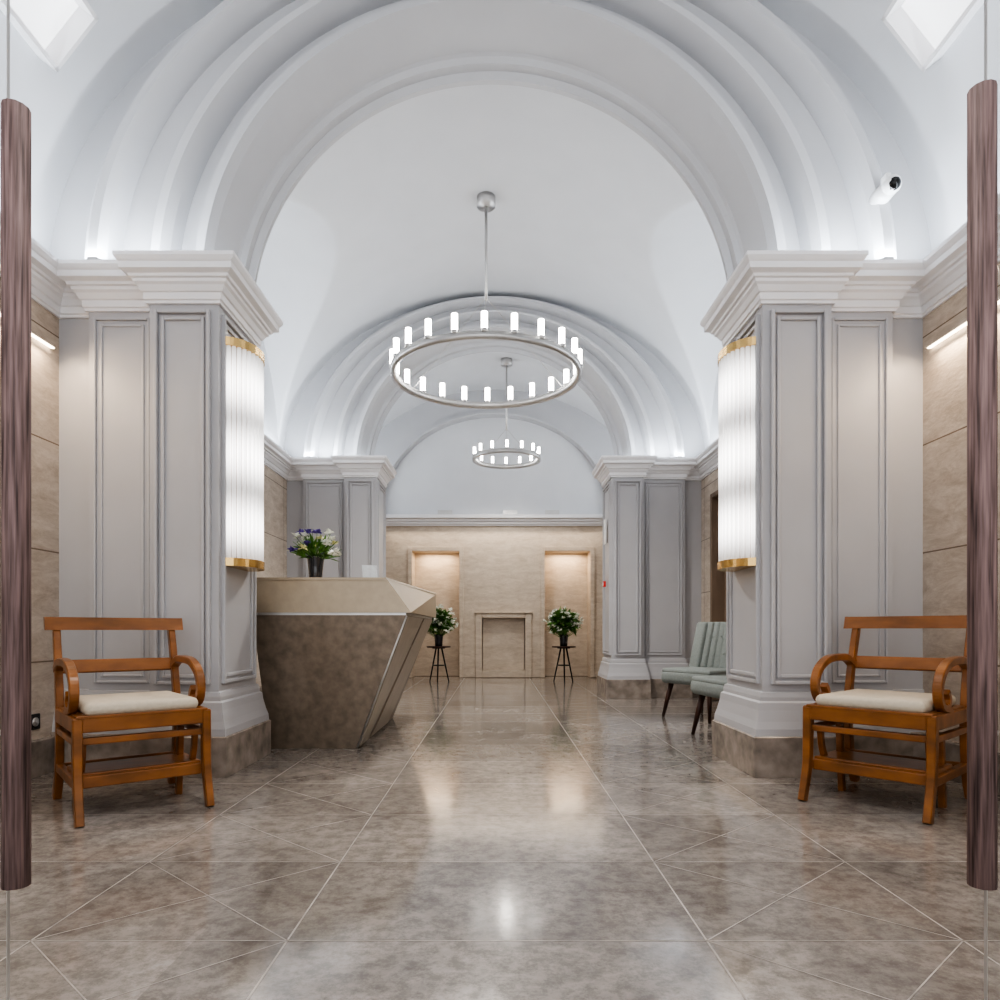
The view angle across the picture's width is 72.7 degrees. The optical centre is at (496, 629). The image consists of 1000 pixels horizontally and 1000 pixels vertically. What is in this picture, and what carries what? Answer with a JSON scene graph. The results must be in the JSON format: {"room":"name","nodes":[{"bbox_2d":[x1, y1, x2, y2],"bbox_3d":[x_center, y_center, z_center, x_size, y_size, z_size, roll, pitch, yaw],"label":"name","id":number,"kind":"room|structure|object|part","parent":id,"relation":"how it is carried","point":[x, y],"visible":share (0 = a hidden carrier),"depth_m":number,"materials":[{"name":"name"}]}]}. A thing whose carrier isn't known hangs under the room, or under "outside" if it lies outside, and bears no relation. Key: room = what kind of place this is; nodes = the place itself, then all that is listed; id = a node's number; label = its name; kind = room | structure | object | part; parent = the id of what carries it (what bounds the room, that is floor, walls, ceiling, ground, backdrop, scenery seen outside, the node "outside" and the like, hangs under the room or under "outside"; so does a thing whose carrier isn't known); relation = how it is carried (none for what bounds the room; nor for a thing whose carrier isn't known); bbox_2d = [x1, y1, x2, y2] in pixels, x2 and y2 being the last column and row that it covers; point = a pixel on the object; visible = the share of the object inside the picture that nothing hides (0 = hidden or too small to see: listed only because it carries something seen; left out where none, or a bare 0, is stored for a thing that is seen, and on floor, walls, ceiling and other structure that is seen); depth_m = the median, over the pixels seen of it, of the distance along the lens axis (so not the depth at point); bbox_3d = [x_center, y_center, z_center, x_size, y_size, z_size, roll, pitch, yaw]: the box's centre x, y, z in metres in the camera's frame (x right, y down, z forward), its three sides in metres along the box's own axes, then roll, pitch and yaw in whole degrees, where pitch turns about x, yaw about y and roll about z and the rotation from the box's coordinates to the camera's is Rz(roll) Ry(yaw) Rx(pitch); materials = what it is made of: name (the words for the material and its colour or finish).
{"room":"lobby","nodes":[
{"label":"lobby","id":0,"kind":"room"},
{"bbox_2d":[0,207,286,747],"bbox_3d":[-2.650,-1.550,5.050,0.250,4.700,13.300,0,0,0],"label":"wall","id":1,"kind":"structure","parent":0,"point":[44,359],"depth_m":3.83,"materials":[{"name":"stone"}]},
{"bbox_2d":[0,309,56,348],"bbox_3d":[-2.510,-1.601,3.230,0.029,0.027,1.260,0,0,0],"label":"light bar","id":2,"kind":"object","parent":1,"relation":"attached to","point":[34,334],"visible":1,"depth_m":3.74,"materials":[{"name":"plastic"}]},
{"bbox_2d":[31,713,39,729],"bbox_3d":[-2.516,0.500,3.700,0.016,0.085,0.085,0,0,0],"label":"wall socket","id":3,"kind":"object","parent":1,"relation":"attached to","point":[35,718],"visible":0.68,"depth_m":3.70,"materials":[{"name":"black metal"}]},
{"bbox_2d":[0,686,262,788],"bbox_3d":[-2.513,0.700,4.900,0.025,0.199,13.000,0,0,0],"label":"baseboard","id":4,"kind":"structure","parent":1,"relation":"attached to","point":[42,749],"depth_m":3.74,"materials":[{"name":"stone"}]},
{"bbox_2d":[0,211,396,487],"bbox_3d":[-1.904,-1.910,4.900,1.242,0.230,13.000,0,0,0],"label":"trim","id":5,"kind":"structure","parent":1,"relation":"attached to","point":[137,280],"depth_m":3.76,"materials":[{"name":"white paint"}]},
{"bbox_3d":[-1.904,-1.910,4.900,1.242,0.230,13.000,0,0,0],"label":"cornice","id":6,"kind":"part","parent":5,"relation":"part of","materials":[{"name":"white paint"}]},
{"bbox_2d":[50,0,930,281],"bbox_3d":[-0.035,-3.055,4.090,5.300,2.100,0.760,0,0,0],"label":"ceiling","id":7,"kind":"structure","parent":0,"point":[207,143],"depth_m":3.90,"materials":[{"name":"grey paint"}]},
{"bbox_2d":[869,172,901,204],"bbox_3d":[2.100,-2.370,3.662,0.100,0.100,0.196,0,0,0],"label":"security camera","id":8,"kind":"object","parent":7,"relation":"attached to","point":[890,184],"visible":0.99,"depth_m":3.62,"materials":[{"name":"white plastic"}]},
{"bbox_2d":[256,85,726,447],"bbox_3d":[-0.035,-2.990,6.265,5.060,1.980,3.790,0,0,0],"label":"ceiling","id":9,"kind":"structure","parent":0,"point":[588,217],"depth_m":6.46,"materials":[{"name":"white paint"}]},
{"bbox_2d":[389,191,582,408],"bbox_3d":[-0.100,-3.147,6.250,1.742,1.665,1.760,0,0,0],"label":"ring chandelier","id":10,"kind":"object","parent":9,"relation":"hanging from","point":[485,199],"visible":1,"depth_m":6.14,"materials":[{"name":"silver metal"}]},
{"bbox_2d":[381,352,606,428],"bbox_3d":[-0.035,-2.990,10.035,5.060,1.980,2.830,0,0,0],"label":"ceiling","id":11,"kind":"structure","parent":0,"point":[477,371],"depth_m":10.59,"materials":[{"name":"white paint"}]},
{"bbox_2d":[473,357,540,468],"bbox_3d":[0.140,-3.232,10.000,1.000,1.495,1.006,0,0,0],"label":"ring chandelier","id":12,"kind":"object","parent":11,"relation":"hanging from","point":[506,362],"visible":1,"depth_m":9.94,"materials":[{"name":"silver metal"}]},
{"bbox_2d":[374,390,613,489],"bbox_3d":[-0.035,-2.980,11.315,5.200,2.100,0.190,0,0,0],"label":"arch","id":13,"kind":"object","parent":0,"point":[395,440],"depth_m":11.26,"materials":[{"name":"white paint"}]},
{"bbox_2d":[284,296,704,456],"bbox_3d":[-0.035,-3.055,8.340,5.300,2.100,0.760,0,0,0],"label":"ceiling","id":14,"kind":"structure","parent":0,"point":[644,409],"depth_m":8.14,"materials":[{"name":"grey paint"}]},
{"bbox_2d":[386,418,603,677],"bbox_3d":[-0.035,-1.700,11.625,4.980,5.000,0.450,0,0,0],"label":"wall","id":15,"kind":"structure","parent":0,"point":[502,564],"depth_m":11.40,"materials":[{"name":"stone"}]},
{"bbox_2d":[386,514,602,525],"bbox_3d":[-0.035,-1.825,11.315,4.980,0.170,0.190,0,0,0],"label":"crown molding","id":16,"kind":"structure","parent":15,"relation":"attached to","point":[391,519],"depth_m":11.28,"materials":[{"name":"white paint"}]},
{"bbox_2d":[408,547,594,677],"bbox_3d":[0.070,-0.295,11.390,3.120,2.189,0.060,0,0,0],"label":"frames","id":17,"kind":"object","parent":15,"relation":"attached to","point":[410,549],"visible":0.95,"depth_m":11.36,"materials":[{"name":"stone"}]},
{"bbox_2d":[438,510,558,513],"bbox_3d":[0.025,-1.957,11.370,2.030,0.085,0.040,0,0,0],"label":"air vents","id":18,"kind":"object","parent":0,"point":[439,511],"depth_m":11.35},
{"bbox_2d":[0,676,999,999],"bbox_3d":[0.000,0.850,5.200,5.600,0.100,13.600,0,0,0],"label":"floor","id":19,"kind":"structure","parent":0,"point":[496,826],"depth_m":2.28,"materials":[{"name":"tile"}]},
{"bbox_2d":[0,0,30,999],"bbox_3d":[-1.537,-0.691,1.298,1.326,2.978,0.104,0,0,0],"label":"door","id":20,"kind":"structure","parent":19,"relation":"on","point":[15,267],"depth_m":1.25,"materials":[{"name":"brown wood"}]},
{"bbox_2d":[43,617,214,827],"bbox_3d":[-1.713,0.375,3.178,0.610,0.875,0.713,0,0,-40],"label":"wooden armchair","id":21,"kind":"object","parent":19,"relation":"on","point":[76,714],"visible":1,"depth_m":3.08,"materials":[{"name":"brown wood"}]},
{"bbox_2d":[51,305,270,777],"bbox_3d":[-1.994,-0.505,4.080,1.062,2.609,0.804,0,0,0],"label":"pillar","id":22,"kind":"structure","parent":19,"relation":"on","point":[142,395],"depth_m":3.84,"materials":[{"name":"grey paint"}]},
{"bbox_2d":[225,336,264,571],"bbox_3d":[-1.463,-1.002,4.000,0.162,1.285,0.414,0,0,0],"label":"wall sconce","id":23,"kind":"object","parent":22,"relation":"attached to","point":[245,362],"visible":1,"depth_m":3.87,"materials":[{"name":"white glass"}]},
{"bbox_2d":[287,477,385,576],"bbox_3d":[-1.934,-0.505,8.330,1.182,2.609,0.804,0,0,0],"label":"pillar","id":24,"kind":"structure","parent":19,"relation":"on","point":[353,508],"depth_m":8.09,"materials":[{"name":"grey paint"}]},
{"bbox_2d":[257,577,436,748],"bbox_3d":[-1.090,0.227,5.400,1.060,1.144,1.880,0,0,0],"label":"reception desk","id":25,"kind":"object","parent":19,"relation":"on","point":[337,656],"visible":0.93,"depth_m":4.53,"materials":[{"name":"brown stone"}]},
{"bbox_2d":[286,529,341,576],"bbox_3d":[-1.332,-0.542,4.951,0.393,0.393,0.491,0,0,-12],"label":"flower vase","id":26,"kind":"object","parent":25,"relation":"on","point":[316,551],"visible":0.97,"depth_m":4.89,"materials":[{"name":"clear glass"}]},
{"bbox_2d":[362,565,376,576],"bbox_3d":[-0.937,-0.415,5.015,0.110,0.129,0.102,0,0,-25],"label":"card holder","id":27,"kind":"object","parent":25,"relation":"on","point":[367,570],"visible":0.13,"depth_m":5.02,"materials":[{"name":"plastic"}]},
{"bbox_2d":[427,646,450,682],"bbox_3d":[-0.900,0.526,10.500,0.370,0.551,0.370,0,0,0],"label":"side table","id":28,"kind":"object","parent":19,"relation":"on","point":[437,648],"visible":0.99,"depth_m":10.43,"materials":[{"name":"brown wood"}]},
{"bbox_2d":[427,604,458,645],"bbox_3d":[-0.904,-0.077,10.513,0.614,0.652,0.618,0,0,-29],"label":"flower bouquet","id":29,"kind":"object","parent":28,"relation":"on","point":[442,621],"visible":0.73,"depth_m":10.39,"materials":[{"name":"green plant"}]},
{"bbox_2d":[0,678,999,999],"bbox_3d":[0.000,0.799,4.900,4.920,0.001,13.000,0,0,0],"label":"trim","id":30,"kind":"structure","parent":19,"relation":"on","point":[31,940],"depth_m":1.78,"materials":[{"name":"beige stone"}]},
{"bbox_2d":[474,612,532,677],"bbox_3d":[0.110,0.249,11.430,0.980,1.099,0.200,0,0,0],"label":"fireplace","id":31,"kind":"object","parent":19,"relation":"on","point":[503,632],"visible":1,"depth_m":11.50,"materials":[{"name":"stone"}]},
{"bbox_2d":[552,646,575,682],"bbox_3d":[1.030,0.526,10.500,0.370,0.551,0.370,0,0,0],"label":"side table","id":32,"kind":"object","parent":19,"relation":"on","point":[558,647],"visible":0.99,"depth_m":10.43,"materials":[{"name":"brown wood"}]},
{"bbox_2d":[542,605,583,645],"bbox_3d":[1.009,-0.068,10.499,0.627,0.635,0.609,0,0,-27],"label":"flower bouquet","id":33,"kind":"object","parent":32,"relation":"on","point":[568,620],"visible":0.99,"depth_m":10.40,"materials":[{"name":"green plant"}]},
{"bbox_2d":[597,477,700,698],"bbox_3d":[1.864,-0.505,8.330,1.182,2.609,0.804,0,0,0],"label":"pillar","id":34,"kind":"structure","parent":19,"relation":"on","point":[652,548],"depth_m":8.08,"materials":[{"name":"grey paint"}]},
{"bbox_2d":[604,519,605,544],"bbox_3d":[1.316,-1.200,8.300,0.014,0.300,0.140,0,0,0],"label":"notice","id":35,"kind":"object","parent":34,"relation":"attached to","point":[604,519],"visible":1,"depth_m":8.28,"materials":[{"name":"white plastic"}]},
{"bbox_2d":[661,622,725,722],"bbox_3d":[1.933,0.362,6.221,0.639,0.880,0.685,0,0,-32],"label":"lounge chair","id":36,"kind":"object","parent":19,"relation":"on","point":[708,654],"visible":0.57,"depth_m":6.33,"materials":[{"name":"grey fabric"}]},
{"bbox_2d":[691,675,726,734],"bbox_3d":[1.839,0.362,4.987,0.639,0.880,0.685,0,0,-10],"label":"lounge chair","id":37,"kind":"object","parent":19,"relation":"on","point":[710,686],"visible":0.1,"depth_m":5.02,"materials":[{"name":"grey fabric"}]},
{"bbox_2d":[712,305,925,777],"bbox_3d":[1.924,-0.505,4.080,1.062,2.609,0.804,0,0,0],"label":"pillar","id":38,"kind":"structure","parent":19,"relation":"on","point":[839,395],"depth_m":3.83,"materials":[{"name":"grey paint"}]},
{"bbox_2d":[718,336,755,571],"bbox_3d":[1.393,-1.002,4.000,0.162,1.285,0.414,0,0,0],"label":"wall sconce","id":39,"kind":"object","parent":38,"relation":"attached to","point":[736,360],"visible":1,"depth_m":3.86,"materials":[{"name":"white glass"}]},
{"bbox_2d":[798,615,966,824],"bbox_3d":[1.857,0.371,3.224,0.720,0.884,0.616,0,0,-42],"label":"wooden armchair","id":40,"kind":"object","parent":19,"relation":"on","point":[935,711],"visible":0.89,"depth_m":3.14,"materials":[{"name":"brown wood"}]},
{"bbox_2d":[967,0,998,999],"bbox_3d":[1.541,-0.691,1.298,1.318,2.978,0.104,0,0,0],"label":"door","id":41,"kind":"structure","parent":19,"relation":"on","point":[982,98],"depth_m":1.25,"materials":[{"name":"glass"},{"name":"dark wood"}]},
{"bbox_2d":[0,0,999,249],"bbox_3d":[-0.035,-2.990,1.155,5.060,1.980,5.510,0,0,0],"label":"ceiling","id":42,"kind":"structure","parent":0,"point":[925,113],"depth_m":3.68,"materials":[{"name":"white paint"}]},
{"bbox_2d":[0,0,98,71],"bbox_3d":[-2.185,-3.000,3.170,0.367,0.391,0.500,0,0,0],"label":"window","id":43,"kind":"structure","parent":42,"relation":"attached to","point":[53,29],"depth_m":3.36,"materials":[{"name":"white glass"}]},
{"bbox_2d":[881,0,983,71],"bbox_3d":[2.115,-3.000,3.170,0.367,0.391,0.500,0,0,0],"label":"window","id":44,"kind":"structure","parent":42,"relation":"attached to","point":[926,29],"depth_m":3.35,"materials":[{"name":"white glass"}]},
{"bbox_2d":[701,190,999,752],"bbox_3d":[2.580,-1.550,5.050,0.250,4.700,13.300,0,0,0],"label":"wall","id":45,"kind":"structure","parent":0,"point":[945,363],"depth_m":3.73,"materials":[{"name":"stone"}]},
{"bbox_2d":[710,490,725,699],"bbox_3d":[2.540,-0.375,7.250,0.230,2.340,0.996,0,0,0],"label":"door","id":46,"kind":"structure","parent":45,"relation":"in","point":[717,578],"depth_m":7.70,"materials":[{"name":"brown wood"}]},
{"bbox_2d":[592,193,999,487],"bbox_3d":[1.834,-1.910,4.900,1.242,0.230,13.000,0,0,0],"label":"crown molding","id":47,"kind":"structure","parent":45,"relation":"attached to","point":[843,280],"depth_m":3.74,"materials":[{"name":"white paint"}]},
{"bbox_2d":[705,696,999,794],"bbox_3d":[2.442,0.700,4.900,0.025,0.199,13.000,0,0,0],"label":"baseboard","id":48,"kind":"structure","parent":45,"relation":"attached to","point":[952,751],"depth_m":3.61,"materials":[{"name":"stone"}]},
{"bbox_2d":[924,296,999,348],"bbox_3d":[2.439,-1.601,3.230,0.029,0.027,1.260,0,0,0],"label":"light bar","id":49,"kind":"object","parent":45,"relation":"attached to","point":[963,323],"visible":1,"depth_m":3.66,"materials":[{"name":"plastic"}]}
]}

